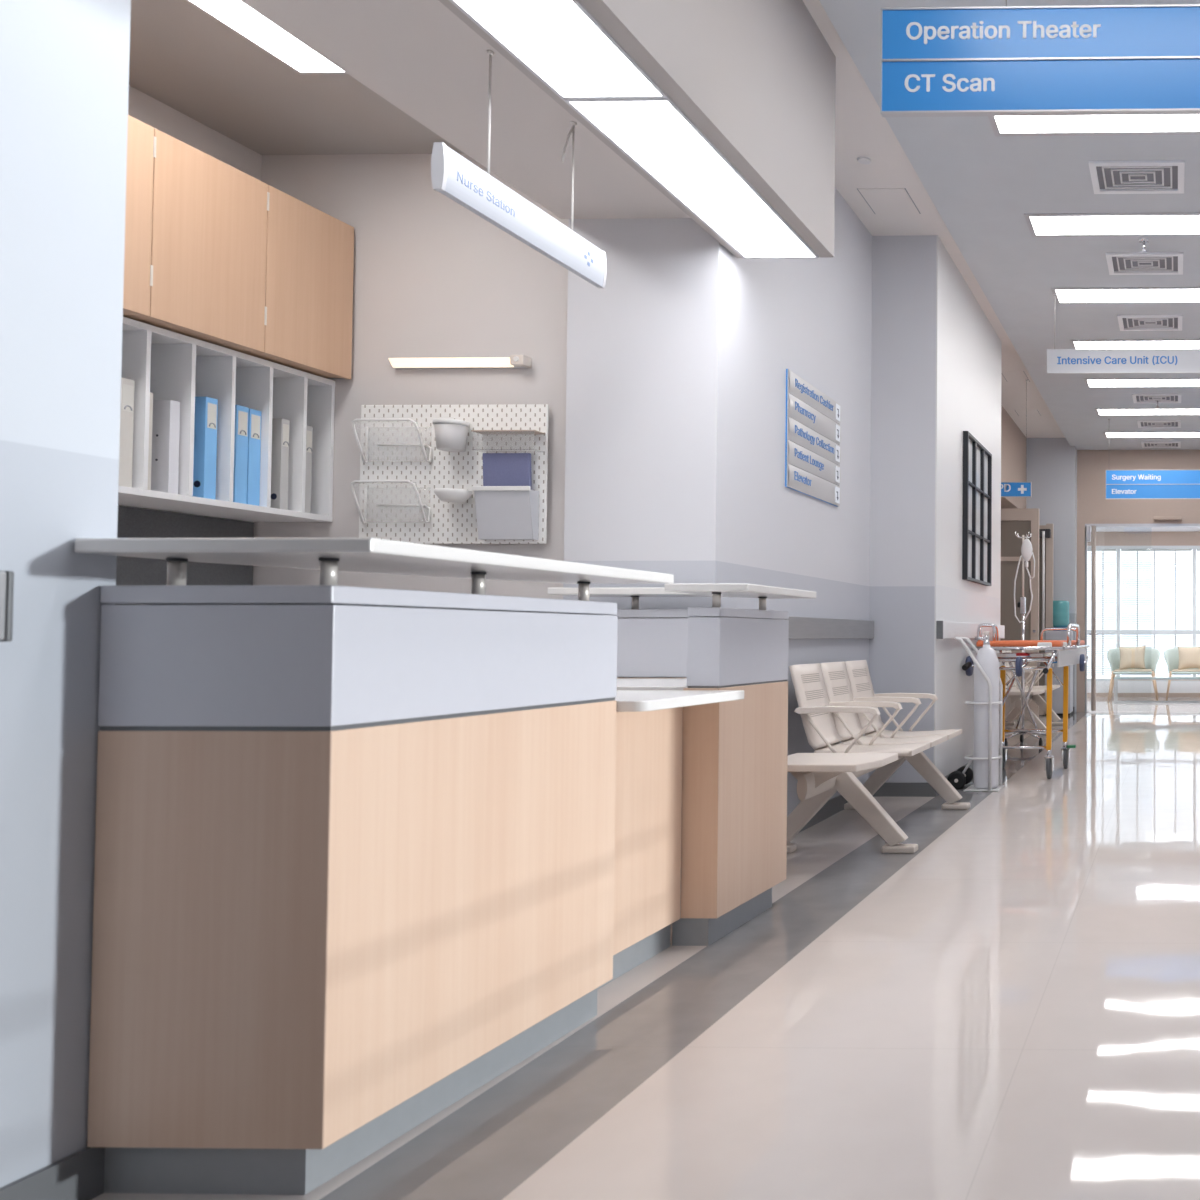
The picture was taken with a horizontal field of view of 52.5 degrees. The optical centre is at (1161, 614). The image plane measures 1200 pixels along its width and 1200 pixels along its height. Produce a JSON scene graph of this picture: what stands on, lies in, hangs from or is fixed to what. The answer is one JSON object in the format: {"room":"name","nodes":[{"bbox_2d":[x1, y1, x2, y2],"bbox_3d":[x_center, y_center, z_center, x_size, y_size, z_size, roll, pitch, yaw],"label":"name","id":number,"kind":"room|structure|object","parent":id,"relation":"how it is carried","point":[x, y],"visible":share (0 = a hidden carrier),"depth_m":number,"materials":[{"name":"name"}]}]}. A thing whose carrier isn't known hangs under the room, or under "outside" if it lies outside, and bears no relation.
{"room":"hospital interior","nodes":[
{"label":"hospital interior","id":0,"kind":"room"},
{"bbox_2d":[0,0,130,1187],"bbox_3d":[-3.014,-0.806,-1.087,2.210,3.500,5.690,0,-1,1],"label":"wall","id":1,"kind":"structure","parent":0,"point":[64,64],"depth_m":1.63,"materials":[{"name":"paint"}]},
{"bbox_2d":[0,571,13,641],"bbox_3d":[-1.877,-0.056,-0.211,0.034,0.113,3.513,0,-1,1],"label":"rail","id":2,"kind":"object","parent":1,"relation":"attached to","point":[6,577],"visible":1,"depth_m":1.54,"materials":[{"name":"metal"}]},
{"bbox_2d":[0,1147,104,1199],"bbox_3d":[-1.903,0.899,-1.145,0.012,0.088,5.690,0,-1,1],"label":"baseboard","id":3,"kind":"structure","parent":1,"relation":"attached to","point":[79,1175],"depth_m":1.64,"materials":[{"name":"plastic"}]},
{"bbox_2d":[118,85,261,521],"bbox_3d":[-3.947,-0.610,2.941,0.210,3.300,2.340,0,-1,1],"label":"wall","id":4,"kind":"structure","parent":0,"point":[141,106],"depth_m":3.82,"materials":[{"name":"paint"}]},
{"bbox_2d":[123,115,156,315],"bbox_3d":[-3.628,-1.335,3.079,0.420,0.645,0.411,0,-1,1],"label":"upper cabinet","id":5,"kind":"object","parent":4,"relation":"attached to","point":[141,140],"visible":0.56,"depth_m":3.23,"materials":[{"name":"brown wood"}]},
{"bbox_2d":[115,506,253,604],"bbox_3d":[-3.827,-0.103,3.310,0.018,0.604,1.485,0,-1,1],"label":"pinboard","id":6,"kind":"object","parent":4,"relation":"attached to","point":[132,522],"visible":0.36,"depth_m":3.73,"materials":[{"name":"grey fabric"}]},
{"bbox_2d":[123,128,269,351],"bbox_3d":[-3.622,-1.325,3.488,0.420,0.645,0.412,0,-1,1],"label":"upper cabinet","id":7,"kind":"object","parent":4,"relation":"attached to","point":[208,242],"visible":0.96,"depth_m":3.46,"materials":[{"name":"brown wood"}]},
{"bbox_2d":[118,317,334,521],"bbox_3d":[-3.664,-0.704,3.428,0.336,0.595,1.299,0,-1,1],"label":"shelf","id":8,"kind":"object","parent":4,"relation":"attached to","point":[167,364],"visible":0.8,"depth_m":3.64,"materials":[{"name":"white wood"}]},
{"bbox_2d":[118,377,134,486],"bbox_3d":[-3.645,-0.619,3.298,0.243,0.372,0.045,0,-1,1],"label":"ring binder","id":9,"kind":"object","parent":8,"relation":"on","point":[127,385],"visible":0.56,"depth_m":3.30,"materials":[{"name":"plastic"}]},
{"bbox_2d":[151,400,179,493],"bbox_3d":[-3.644,-0.597,3.455,0.240,0.335,0.035,0,-1,1],"label":"ring binder","id":10,"kind":"object","parent":8,"relation":"on","point":[166,413],"visible":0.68,"depth_m":3.44,"materials":[{"name":"plastic"}]},
{"bbox_2d":[193,397,217,499],"bbox_3d":[-3.640,-0.616,3.586,0.243,0.378,0.045,0,-1,1],"label":"ring binder","id":11,"kind":"object","parent":8,"relation":"on","point":[206,408],"visible":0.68,"depth_m":3.57,"materials":[{"name":"plastic"}]},
{"bbox_2d":[233,405,248,503],"bbox_3d":[-3.638,-0.612,3.704,0.243,0.376,0.049,0,-1,1],"label":"ring binder","id":12,"kind":"object","parent":8,"relation":"on","point":[241,412],"visible":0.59,"depth_m":3.70,"materials":[{"name":"plastic"}]},
{"bbox_2d":[247,408,260,505],"bbox_3d":[-3.637,-0.610,3.756,0.243,0.374,0.049,0,-1,1],"label":"ring binder","id":13,"kind":"object","parent":8,"relation":"on","point":[254,419],"visible":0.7,"depth_m":3.75,"materials":[{"name":"plastic"}]},
{"bbox_2d":[270,418,289,509],"bbox_3d":[-3.635,-0.602,3.882,0.243,0.366,0.035,0,-1,1],"label":"ring binder","id":14,"kind":"object","parent":8,"relation":"on","point":[280,427],"visible":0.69,"depth_m":3.87,"materials":[{"name":"plastic"}]},
{"bbox_2d":[305,426,312,512],"bbox_3d":[-3.633,-0.598,3.987,0.243,0.362,0.033,0,-1,1],"label":"ring binder","id":15,"kind":"object","parent":8,"relation":"on","point":[309,431],"visible":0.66,"depth_m":3.99,"materials":[{"name":"plastic"}]},
{"bbox_2d":[129,0,463,154],"bbox_3d":[-3.178,-2.120,2.949,1.330,0.280,2.310,0,-1,1],"label":"ceiling","id":16,"kind":"structure","parent":0,"point":[181,57],"depth_m":3.65,"materials":[{"name":"paint"}]},
{"bbox_2d":[185,0,346,73],"bbox_3d":[-2.991,-1.980,2.898,0.289,0.008,1.224,0,-1,1],"label":"recessed light","id":17,"kind":"object","parent":16,"relation":"in","point":[235,15],"visible":0.59,"depth_m":3.29,"materials":[{"name":"white plastic"}]},
{"bbox_2d":[240,0,689,218],"bbox_3d":[-2.176,-2.052,2.901,0.675,0.760,2.250,0,-1,1],"label":"ceiling","id":18,"kind":"structure","parent":0,"point":[418,56],"depth_m":3.11,"materials":[{"name":"paint"}]},
{"bbox_2d":[431,50,606,287],"bbox_3d":[-1.990,-1.416,3.052,0.037,0.503,0.759,0,-1,1],"label":"hanging sign","id":19,"kind":"object","parent":18,"relation":"hanging from","point":[454,176],"visible":1,"depth_m":2.95,"materials":[{"name":"white plastic"}]},
{"bbox_2d":[253,153,871,816],"bbox_3d":[-2.917,-0.661,5.031,2.200,3.500,1.930,0,-1,1],"label":"wall","id":20,"kind":"structure","parent":0,"point":[432,277],"depth_m":4.10,"materials":[{"name":"paint"}]},
{"bbox_2d":[238,185,353,378],"bbox_3d":[-3.616,-1.316,3.884,0.418,0.645,0.386,0,-1,1],"label":"upper cabinet","id":21,"kind":"object","parent":20,"relation":"attached to","point":[310,251],"visible":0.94,"depth_m":3.86,"materials":[{"name":"brown wood"}]},
{"bbox_2d":[359,404,548,543],"bbox_3d":[-2.957,-0.587,4.051,0.790,0.583,0.028,0,-1,1],"label":"pegboard","id":22,"kind":"object","parent":20,"relation":"attached to","point":[450,522],"visible":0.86,"depth_m":4.04,"materials":[{"name":"white plastic"}]},
{"bbox_2d":[350,480,430,523],"bbox_3d":[-3.183,-0.464,3.993,0.284,0.172,0.086,0,-1,1],"label":"tray","id":23,"kind":"object","parent":22,"relation":"attached to","point":[363,519],"visible":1,"depth_m":3.98,"materials":[{"name":"white metal"}]},
{"bbox_2d":[352,419,431,462],"bbox_3d":[-3.183,-0.717,3.999,0.284,0.172,0.086,0,-1,1],"label":"tray","id":24,"kind":"object","parent":22,"relation":"attached to","point":[365,459],"visible":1,"depth_m":4.00,"materials":[{"name":"white metal"}]},
{"bbox_2d":[433,418,469,451],"bbox_3d":[-2.920,-0.737,3.977,0.124,0.118,0.124,0,-1,1],"label":"pen cup","id":25,"kind":"object","parent":22,"relation":"hanging from","point":[451,435],"visible":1,"depth_m":3.94,"materials":[{"name":"plastic"}]},
{"bbox_2d":[434,488,471,502],"bbox_3d":[-2.907,-0.492,3.969,0.128,0.052,0.128,0,-1,1],"label":"bowl","id":26,"kind":"object","parent":22,"relation":"hanging from","point":[444,494],"visible":1,"depth_m":3.93,"materials":[{"name":"white plastic"}]},
{"bbox_2d":[472,486,538,539],"bbox_3d":[-2.708,-0.420,3.994,0.239,0.214,0.069,0,-1,1],"label":"holder","id":27,"kind":"object","parent":22,"relation":"attached to","point":[502,512],"visible":1,"depth_m":3.98,"materials":[{"name":"white plastic"}]},
{"bbox_2d":[482,453,531,489],"bbox_3d":[-2.712,-0.497,4.012,0.195,0.345,0.035,0,-1,1],"label":"folder","id":28,"kind":"object","parent":27,"relation":"in","point":[499,469],"visible":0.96,"depth_m":4.00,"materials":[{"name":"plastic"}]},
{"bbox_2d":[388,355,531,368],"bbox_3d":[-2.937,-1.058,4.045,0.575,0.045,0.058,0,-1,1],"label":"wall lamp","id":29,"kind":"object","parent":20,"relation":"attached to","point":[512,361],"visible":1,"depth_m":4.04,"materials":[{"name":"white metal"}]},
{"bbox_2d":[388,357,513,367],"bbox_3d":[-2.964,-1.053,4.038,0.510,0.034,0.032,0,-1,1],"label":"diffuser","id":30,"kind":"object","parent":29,"relation":"attached to","point":[396,362],"depth_m":4.03,"materials":[{"name":"white"}]},
{"bbox_2d":[785,369,840,506],"bbox_3d":[-1.806,-0.899,5.043,0.024,0.573,0.714,0,-1,1],"label":"board","id":31,"kind":"object","parent":20,"relation":"attached to","point":[813,418],"visible":1,"depth_m":4.98,"materials":[{"name":"silver metal"}]},
{"bbox_2d":[799,795,847,832],"bbox_3d":[-1.812,1.044,4.947,0.012,0.088,1.980,0,-1,1],"label":"baseboard","id":32,"kind":"structure","parent":20,"relation":"attached to","point":[835,805],"depth_m":5.23,"materials":[{"name":"plastic"}]},
{"bbox_2d":[784,616,873,638],"bbox_3d":[-1.801,0.068,4.973,0.030,0.109,1.966,0,-1,1],"label":"rail","id":33,"kind":"object","parent":20,"relation":"attached to","point":[799,627],"visible":0.56,"depth_m":5.17,"materials":[{"name":"metal"}]},
{"bbox_2d":[439,0,835,257],"bbox_3d":[-1.680,-2.063,0.119,0.418,0.870,8.085,0,-1,1],"label":"ceiling bulkhead","id":34,"kind":"structure","parent":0,"point":[757,78],"depth_m":3.38,"materials":[{"name":"paint"}]},
{"bbox_2d":[449,0,668,98],"bbox_3d":[-1.658,-1.574,2.306,0.324,0.008,1.224,0,-1,1],"label":"light","id":35,"kind":"object","parent":34,"relation":"attached to","point":[560,42],"visible":1,"depth_m":2.66,"materials":[{"name":"white plastic"}]},
{"bbox_2d":[563,97,818,258],"bbox_3d":[-1.637,-1.545,3.531,0.324,0.008,1.224,0,-1,1],"label":"light","id":36,"kind":"object","parent":34,"relation":"attached to","point":[656,135],"visible":1,"depth_m":3.38,"materials":[{"name":"white plastic"}]},
{"bbox_2d":[91,697,1199,1199],"bbox_3d":[0.102,1.146,6.124,8.400,0.060,20.300,0,-1,1],"label":"floor","id":37,"kind":"structure","parent":0,"point":[1006,1006],"depth_m":2.37,"materials":[{"name":"tile"}]},
{"bbox_2d":[74,538,673,1194],"bbox_3d":[-1.585,0.450,2.114,0.536,1.141,0.955,0,-1,1],"label":"reception desk","id":38,"kind":"object","parent":37,"relation":"on","point":[355,846],"depth_m":1.69,"materials":[{"name":"brown wood"}]},
{"bbox_2d":[74,538,673,583],"bbox_3d":[-1.585,-0.108,2.127,0.536,0.025,0.955,0,-1,1],"label":"countertop","id":39,"kind":"structure","parent":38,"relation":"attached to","point":[366,555],"depth_m":1.80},
{"bbox_2d":[597,707,682,988],"bbox_3d":[-1.698,0.648,2.786,0.371,0.776,0.545,0,-1,1],"label":"panel","id":40,"kind":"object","parent":37,"relation":"on","point":[648,777],"depth_m":2.85,"materials":[{"name":"brown wood"}]},
{"bbox_2d":[615,690,743,711],"bbox_3d":[-1.584,0.244,2.783,0.540,0.028,0.521,0,-1,1],"label":"countertop","id":41,"kind":"structure","parent":40,"relation":"on","point":[626,700],"depth_m":2.75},
{"bbox_2d":[547,587,783,838],"bbox_3d":[-1.927,0.479,3.786,0.820,1.162,0.248,0,-1,1],"label":"reception desk","id":42,"kind":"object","parent":37,"relation":"on","point":[651,643],"depth_m":3.73,"materials":[{"name":"white laminate"}]},
{"bbox_2d":[547,587,711,596],"bbox_3d":[-1.927,-0.089,3.800,0.820,0.026,0.248,0,-1,1],"label":"shelf","id":43,"kind":"object","parent":42,"relation":"attached to","point":[634,591],"depth_m":3.68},
{"bbox_2d":[617,678,687,689],"bbox_3d":[-1.907,0.248,3.402,0.794,0.025,0.630,0,-1,1],"label":"countertop","id":44,"kind":"structure","parent":42,"relation":"attached to","point":[622,683],"depth_m":3.30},
{"bbox_2d":[664,583,815,945],"bbox_3d":[-1.416,0.478,3.300,0.281,1.141,0.565,0,-1,1],"label":"reception desk","id":45,"kind":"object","parent":37,"relation":"on","point":[734,839],"depth_m":3.14,"materials":[{"name":"brown wood"}]},
{"bbox_2d":[664,583,815,598],"bbox_3d":[-1.416,-0.080,3.313,0.281,0.025,0.565,0,-1,1],"label":"shelf","id":46,"kind":"object","parent":45,"relation":"attached to","point":[716,590],"depth_m":3.10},
{"bbox_2d":[787,660,969,853],"bbox_3d":[-1.460,0.661,4.765,0.707,0.844,1.710,0,-1,1],"label":"bench","id":47,"kind":"object","parent":37,"relation":"on","point":[837,701],"visible":0.98,"depth_m":4.68,"materials":[{"name":"beige metal"}]},
{"bbox_2d":[947,637,1004,791],"bbox_3d":[-1.199,0.630,6.279,0.344,0.979,0.334,0,-1,1],"label":"trolley","id":48,"kind":"object","parent":37,"relation":"on","point":[963,775],"visible":0.88,"depth_m":6.17,"materials":[{"name":"white metal"}]},
{"bbox_2d":[973,631,998,788],"bbox_3d":[-1.130,0.606,6.227,0.160,1.000,0.160,0,-1,1],"label":"gas cylinder","id":49,"kind":"object","parent":48,"relation":"on","point":[986,656],"visible":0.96,"depth_m":6.16,"materials":[{"name":"silver metal"}]},
{"bbox_2d":[1000,508,1038,719],"bbox_3d":[-1.764,-0.014,11.425,0.615,2.490,0.089,0,-1,1],"label":"door","id":50,"kind":"structure","parent":37,"relation":"on","point":[1020,521],"depth_m":11.44,"materials":[{"name":"brown wood"}]},
{"bbox_2d":[1005,532,1045,745],"bbox_3d":[-1.270,0.215,8.750,0.514,1.925,0.566,0,-1,1],"label":"stand","id":51,"kind":"object","parent":37,"relation":"on","point":[1022,604],"visible":0.7,"depth_m":8.72,"materials":[{"name":"silver metal"}]},
{"bbox_2d":[1014,534,1034,622],"bbox_3d":[-1.235,-0.329,8.692,0.193,0.804,0.045,0,-1,1],"label":"bag","id":52,"kind":"object","parent":51,"relation":"hanging from","point":[1026,548],"visible":1,"depth_m":8.69,"materials":[{"name":"plastic"}]},
{"bbox_2d":[962,623,1089,778],"bbox_3d":[-0.964,0.609,7.555,0.783,1.080,2.054,0,-1,1],"label":"stretcher","id":53,"kind":"object","parent":37,"relation":"on","point":[1070,652],"visible":0.88,"depth_m":6.88,"materials":[{"name":"orange metal"}]},
{"bbox_2d":[1000,650,1062,734],"bbox_3d":[-1.452,0.787,10.065,0.707,0.844,1.710,0,-1,1],"label":"bench","id":54,"kind":"object","parent":37,"relation":"on","point":[1013,700],"visible":0.5,"depth_m":10.17,"materials":[{"name":"beige metal"}]},
{"bbox_2d":[1039,524,1053,714],"bbox_3d":[-1.503,0.052,12.080,0.275,2.390,0.138,0,-1,1],"label":"door","id":55,"kind":"structure","parent":37,"relation":"on","point":[1045,531],"depth_m":12.10,"materials":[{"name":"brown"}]},
{"bbox_2d":[1045,631,1072,715],"bbox_3d":[-1.298,0.730,12.187,0.320,1.060,0.385,0,-1,1],"label":"water dispenser","id":56,"kind":"object","parent":37,"relation":"on","point":[1057,694],"visible":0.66,"depth_m":12.05,"materials":[{"name":"white plastic"}]},
{"bbox_2d":[1053,601,1069,630],"bbox_3d":[-1.298,0.010,12.226,0.280,0.379,0.280,0,-1,1],"label":"water bottle","id":57,"kind":"object","parent":56,"relation":"on","point":[1061,615],"visible":0.77,"depth_m":12.11,"materials":[{"name":"plastic"}]},
{"bbox_2d":[1107,647,1159,700],"bbox_3d":[-0.445,0.914,15.114,0.827,0.836,0.645,0,-1,1],"label":"armchair","id":58,"kind":"object","parent":37,"relation":"on","point":[1152,656],"visible":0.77,"depth_m":15.20,"materials":[{"name":"green fabric"}]},
{"bbox_2d":[1119,645,1145,669],"bbox_3d":[-0.465,0.670,15.123,0.422,0.393,0.160,0,-1,1],"label":"pillow","id":59,"kind":"object","parent":58,"relation":"on","point":[1133,657],"visible":0.99,"depth_m":15.07,"materials":[{"name":"beige fabric"}]},
{"bbox_2d":[1087,693,1199,696],"bbox_3d":[0.263,1.312,15.864,8.100,0.070,0.015,0,-1,1],"label":"baseboard","id":60,"kind":"structure","parent":37,"relation":"on","point":[1088,694],"depth_m":15.87,"materials":[{"name":"beige paint"}]},
{"bbox_2d":[1113,677,1199,703],"bbox_3d":[0.314,1.121,14.459,2.050,0.385,0.470,0,-1,1],"label":"coffee table","id":61,"kind":"object","parent":37,"relation":"on","point":[1116,679],"visible":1,"depth_m":14.25,"materials":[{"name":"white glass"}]},
{"bbox_2d":[1164,647,1199,700],"bbox_3d":[0.445,0.913,15.100,0.827,0.836,0.645,0,-1,1],"label":"armchair","id":62,"kind":"object","parent":37,"relation":"on","point":[1171,656],"visible":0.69,"depth_m":15.14,"materials":[{"name":"fabric"}]},
{"bbox_2d":[1178,647,1199,669],"bbox_3d":[0.455,0.669,15.108,0.422,0.393,0.160,0,-1,1],"label":"pillow","id":63,"kind":"object","parent":62,"relation":"on","point":[1188,657],"visible":1,"depth_m":15.05,"materials":[{"name":"beige fabric"}]},
{"bbox_2d":[563,218,727,609],"bbox_3d":[-2.149,-0.684,4.034,0.630,3.500,0.081,0,-1,1],"label":"wall pier","id":64,"kind":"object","parent":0,"point":[645,443],"visible":0.29,"depth_m":4.00,"materials":[{"name":"paint"}]},
{"bbox_2d":[868,235,936,781],"bbox_3d":[-2.683,-0.612,7.077,2.602,3.500,2.170,0,-1,1],"label":"wall column","id":65,"kind":"structure","parent":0,"point":[903,336],"depth_m":5.98,"materials":[{"name":"paint"}]},
{"bbox_2d":[873,761,972,796],"bbox_3d":[-1.573,1.094,7.012,0.422,0.085,2.182,0,-1,1],"label":"baseboard","id":66,"kind":"structure","parent":65,"relation":"attached to","point":[888,789],"depth_m":5.92,"materials":[{"name":"plastic"}]},
{"bbox_2d":[934,235,1001,776],"bbox_3d":[-1.378,-0.613,7.055,0.008,3.500,2.170,0,-1,1],"label":"wall","id":67,"kind":"structure","parent":0,"point":[968,347],"depth_m":6.57,"materials":[{"name":"white paint"}]},
{"bbox_2d":[936,621,1004,638],"bbox_3d":[-1.354,0.117,7.040,0.041,0.113,2.145,0,-1,1],"label":"rail","id":68,"kind":"object","parent":67,"relation":"attached to","point":[944,629],"visible":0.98,"depth_m":6.46,"materials":[{"name":"metal"}]},
{"bbox_2d":[962,431,991,585],"bbox_3d":[-1.355,-0.751,7.131,0.035,1.030,0.865,0,-1,1],"label":"wall frame","id":69,"kind":"object","parent":67,"relation":"attached to","point":[977,460],"visible":1,"depth_m":7.12,"materials":[{"name":"black metal"}]},
{"bbox_2d":[802,0,1199,449],"bbox_3d":[-0.753,-2.531,4.424,3.550,0.310,16.700,0,-1,1],"label":"ceiling","id":70,"kind":"structure","parent":0,"point":[982,184],"depth_m":5.64,"materials":[{"name":"grey paint"}]},
{"bbox_2d":[857,188,920,213],"bbox_3d":[-1.560,-2.368,5.544,0.272,0.004,0.320,0,-1,1],"label":"ceiling hatch","id":71,"kind":"object","parent":70,"relation":"attached to","point":[880,200],"visible":1,"depth_m":5.53,"materials":[{"name":"paint"}]},
{"bbox_2d":[1001,482,1031,496],"bbox_3d":[-1.389,-1.198,9.257,0.288,0.135,0.028,0,-1,1],"label":"sign","id":72,"kind":"object","parent":70,"relation":"hanging from","point":[1016,489],"depth_m":9.25,"materials":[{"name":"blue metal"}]},
{"bbox_2d":[880,0,1199,116],"bbox_3d":[-0.113,-2.006,3.103,1.575,0.802,0.028,0,-1,1],"label":"hanging sign","id":73,"kind":"object","parent":70,"relation":"hanging from","point":[1073,60],"visible":1,"depth_m":3.09,"materials":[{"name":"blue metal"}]},
{"bbox_2d":[988,114,1199,135],"bbox_3d":[-0.195,-2.369,4.606,1.260,0.008,0.320,0,-1,1],"label":"recessed light","id":74,"kind":"object","parent":70,"relation":"in","point":[1085,125],"visible":0.58,"depth_m":4.67,"materials":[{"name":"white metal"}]},
{"bbox_2d":[1024,212,1199,236],"bbox_3d":[-0.175,-2.341,5.806,1.260,0.008,0.320,0,-1,1],"label":"recessed light","id":75,"kind":"object","parent":70,"relation":"in","point":[1160,223],"visible":1,"depth_m":5.80,"materials":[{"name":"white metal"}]},
{"bbox_2d":[1047,294,1199,373],"bbox_3d":[-0.044,-2.025,6.954,1.565,0.580,0.028,0,-1,1],"label":"hanging sign","id":76,"kind":"object","parent":70,"relation":"hanging from","point":[1059,361],"visible":1,"depth_m":6.94,"materials":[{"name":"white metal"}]},
{"bbox_2d":[1051,287,1199,303],"bbox_3d":[-0.155,-2.312,7.005,1.260,0.008,0.320,0,-1,1],"label":"recessed light","id":77,"kind":"object","parent":70,"relation":"in","point":[1094,295],"visible":1,"depth_m":7.00,"materials":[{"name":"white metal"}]},
{"bbox_2d":[1070,339,1199,348],"bbox_3d":[-0.135,-2.284,8.205,1.260,0.008,0.320,0,-1,1],"label":"recessed light","id":78,"kind":"object","parent":70,"relation":"in","point":[1150,343],"visible":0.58,"depth_m":8.17,"materials":[{"name":"white plastic"}]},
{"bbox_2d":[1088,160,1184,193],"bbox_3d":[-0.130,-2.352,5.205,0.500,0.013,0.350,0,-1,1],"label":"ceiling vent","id":79,"kind":"object","parent":70,"relation":"in","point":[1155,176],"visible":1,"depth_m":5.20,"materials":[{"name":"white metal"}]},
{"bbox_2d":[1084,378,1199,387],"bbox_3d":[-0.116,-2.255,9.404,1.260,0.008,0.320,0,-1,1],"label":"recessed light","id":80,"kind":"object","parent":70,"relation":"in","point":[1094,382],"visible":1,"depth_m":9.39,"materials":[{"name":"white plastic"}]},
{"bbox_2d":[1106,252,1182,274],"bbox_3d":[-0.110,-2.323,6.405,0.500,0.013,0.350,0,-1,1],"label":"ceiling vent","id":81,"kind":"object","parent":70,"relation":"in","point":[1154,263],"visible":1,"depth_m":6.41,"materials":[{"name":"white metal"}]},
{"bbox_2d":[1095,408,1199,415],"bbox_3d":[-0.096,-2.227,10.604,1.260,0.008,0.320,0,-1,1],"label":"recessed light","id":82,"kind":"object","parent":70,"relation":"in","point":[1099,411],"visible":1,"depth_m":10.59,"materials":[{"name":"white plastic"}]},
{"bbox_2d":[1117,315,1181,330],"bbox_3d":[-0.090,-2.295,7.604,0.500,0.013,0.350,0,-1,1],"label":"ceiling vent","id":83,"kind":"object","parent":70,"relation":"in","point":[1126,322],"visible":1,"depth_m":7.61,"materials":[{"name":"white metal"}]},
{"bbox_2d":[1103,432,1199,437],"bbox_3d":[-0.076,-2.198,11.803,1.260,0.008,0.320,0,-1,1],"label":"recessed light","id":84,"kind":"object","parent":70,"relation":"in","point":[1106,434],"visible":1,"depth_m":11.79,"materials":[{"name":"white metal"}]},
{"bbox_2d":[1106,433,1199,436],"bbox_3d":[-0.076,-2.200,11.803,1.200,0.005,0.260,0,-1,1],"label":"diffuser","id":85,"kind":"object","parent":84,"relation":"attached to","point":[1107,434],"depth_m":11.81,"materials":[{"name":"white"}]},
{"bbox_2d":[1106,419,1199,498],"bbox_3d":[0.149,-1.766,10.946,1.570,0.909,0.028,0,-1,1],"label":"hanging sign","id":86,"kind":"object","parent":70,"relation":"hanging from","point":[1120,484],"visible":1,"depth_m":10.94,"materials":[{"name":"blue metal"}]},
{"bbox_2d":[1132,394,1180,402],"bbox_3d":[-0.051,-2.237,10.003,0.500,0.013,0.350,0,-1,1],"label":"ceiling vent","id":87,"kind":"object","parent":70,"relation":"in","point":[1137,398],"visible":1,"depth_m":10.02,"materials":[{"name":"white metal"}]},
{"bbox_2d":[1137,420,1180,427],"bbox_3d":[-0.031,-2.209,11.203,0.500,0.013,0.350,0,-1,1],"label":"ceiling vent","id":88,"kind":"object","parent":70,"relation":"in","point":[1141,423],"visible":1,"depth_m":11.19,"materials":[{"name":"white metal"}]},
{"bbox_2d":[1001,405,1025,508],"bbox_3d":[-2.110,-0.635,10.329,0.640,3.700,4.350,0,-1,1],"label":"wall","id":89,"kind":"structure","parent":0,"point":[1013,441],"depth_m":11.47,"materials":[{"name":"beige paint"}]},
{"bbox_2d":[1026,438,1076,712],"bbox_3d":[-1.757,-0.580,12.623,1.270,3.700,0.250,0,-1,1],"label":"wall","id":90,"kind":"structure","parent":0,"point":[1051,468],"depth_m":12.52,"materials":[{"name":"paint"}]},
{"bbox_2d":[1077,450,1199,711],"bbox_3d":[0.289,-0.576,12.789,2.845,3.700,0.150,0,-1,1],"label":"wall","id":91,"kind":"structure","parent":0,"point":[1093,507],"depth_m":12.75,"materials":[{"name":"beige paint"}]},
{"bbox_2d":[1085,523,1199,711],"bbox_3d":[0.048,0.035,12.719,2.125,2.475,0.170,0,-1,1],"label":"door frame","id":92,"kind":"structure","parent":91,"relation":"in","point":[1090,529],"depth_m":12.68,"materials":[{"name":"white metal"}]},
{"bbox_2d":[1087,532,1199,545],"bbox_3d":[0.264,-1.254,16.032,8.100,0.230,0.200,0,-1,1],"label":"wall","id":93,"kind":"structure","parent":0,"point":[1102,538],"depth_m":15.94,"materials":[{"name":"beige paint"}]},
{"bbox_2d":[1087,546,1115,680],"bbox_3d":[-1.264,-0.026,15.968,1.025,2.230,0.080,0,-1,1],"label":"window","id":94,"kind":"structure","parent":93,"relation":"in","point":[1088,547],"depth_m":15.92,"materials":[{"name":"white metal"}]},
{"bbox_2d":[1087,549,1115,674],"bbox_3d":[-1.233,-0.050,16.043,0.945,2.098,0.050,0,-1,1],"label":"window blind","id":95,"kind":"object","parent":94,"relation":"attached to","point":[1102,550],"visible":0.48,"depth_m":16.04,"materials":[{"name":"white"}]},
{"bbox_2d":[1116,546,1192,680],"bbox_3d":[-0.124,-0.026,15.949,1.255,2.230,0.080,0,-1,1],"label":"window","id":96,"kind":"structure","parent":93,"relation":"in","point":[1118,631],"depth_m":15.92,"materials":[{"name":"white metal"}]},
{"bbox_2d":[1121,549,1191,674],"bbox_3d":[-0.093,-0.050,16.024,1.175,2.098,0.050,0,-1,1],"label":"window blind","id":97,"kind":"object","parent":96,"relation":"attached to","point":[1137,550],"visible":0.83,"depth_m":16.02,"materials":[{"name":"white fabric"}]},
{"bbox_2d":[1192,546,1199,680],"bbox_3d":[1.118,-0.027,15.929,1.230,2.230,0.080,0,-1,1],"label":"window","id":98,"kind":"structure","parent":93,"relation":"in","point":[1195,631],"depth_m":15.90,"materials":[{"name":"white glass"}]},
{"bbox_2d":[1087,681,1199,692],"bbox_3d":[0.264,1.220,15.973,8.100,0.260,0.200,0,-1,1],"label":"sill","id":99,"kind":"structure","parent":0,"point":[1101,686],"depth_m":15.88,"materials":[{"name":"white paint"}]},
{"bbox_2d":[1096,527,1199,531],"bbox_3d":[0.241,-1.493,14.613,8.400,0.180,3.450,0,-1,1],"label":"ceiling","id":100,"kind":"structure","parent":0,"point":[1143,529],"depth_m":15.62,"materials":[{"name":"white paint"}]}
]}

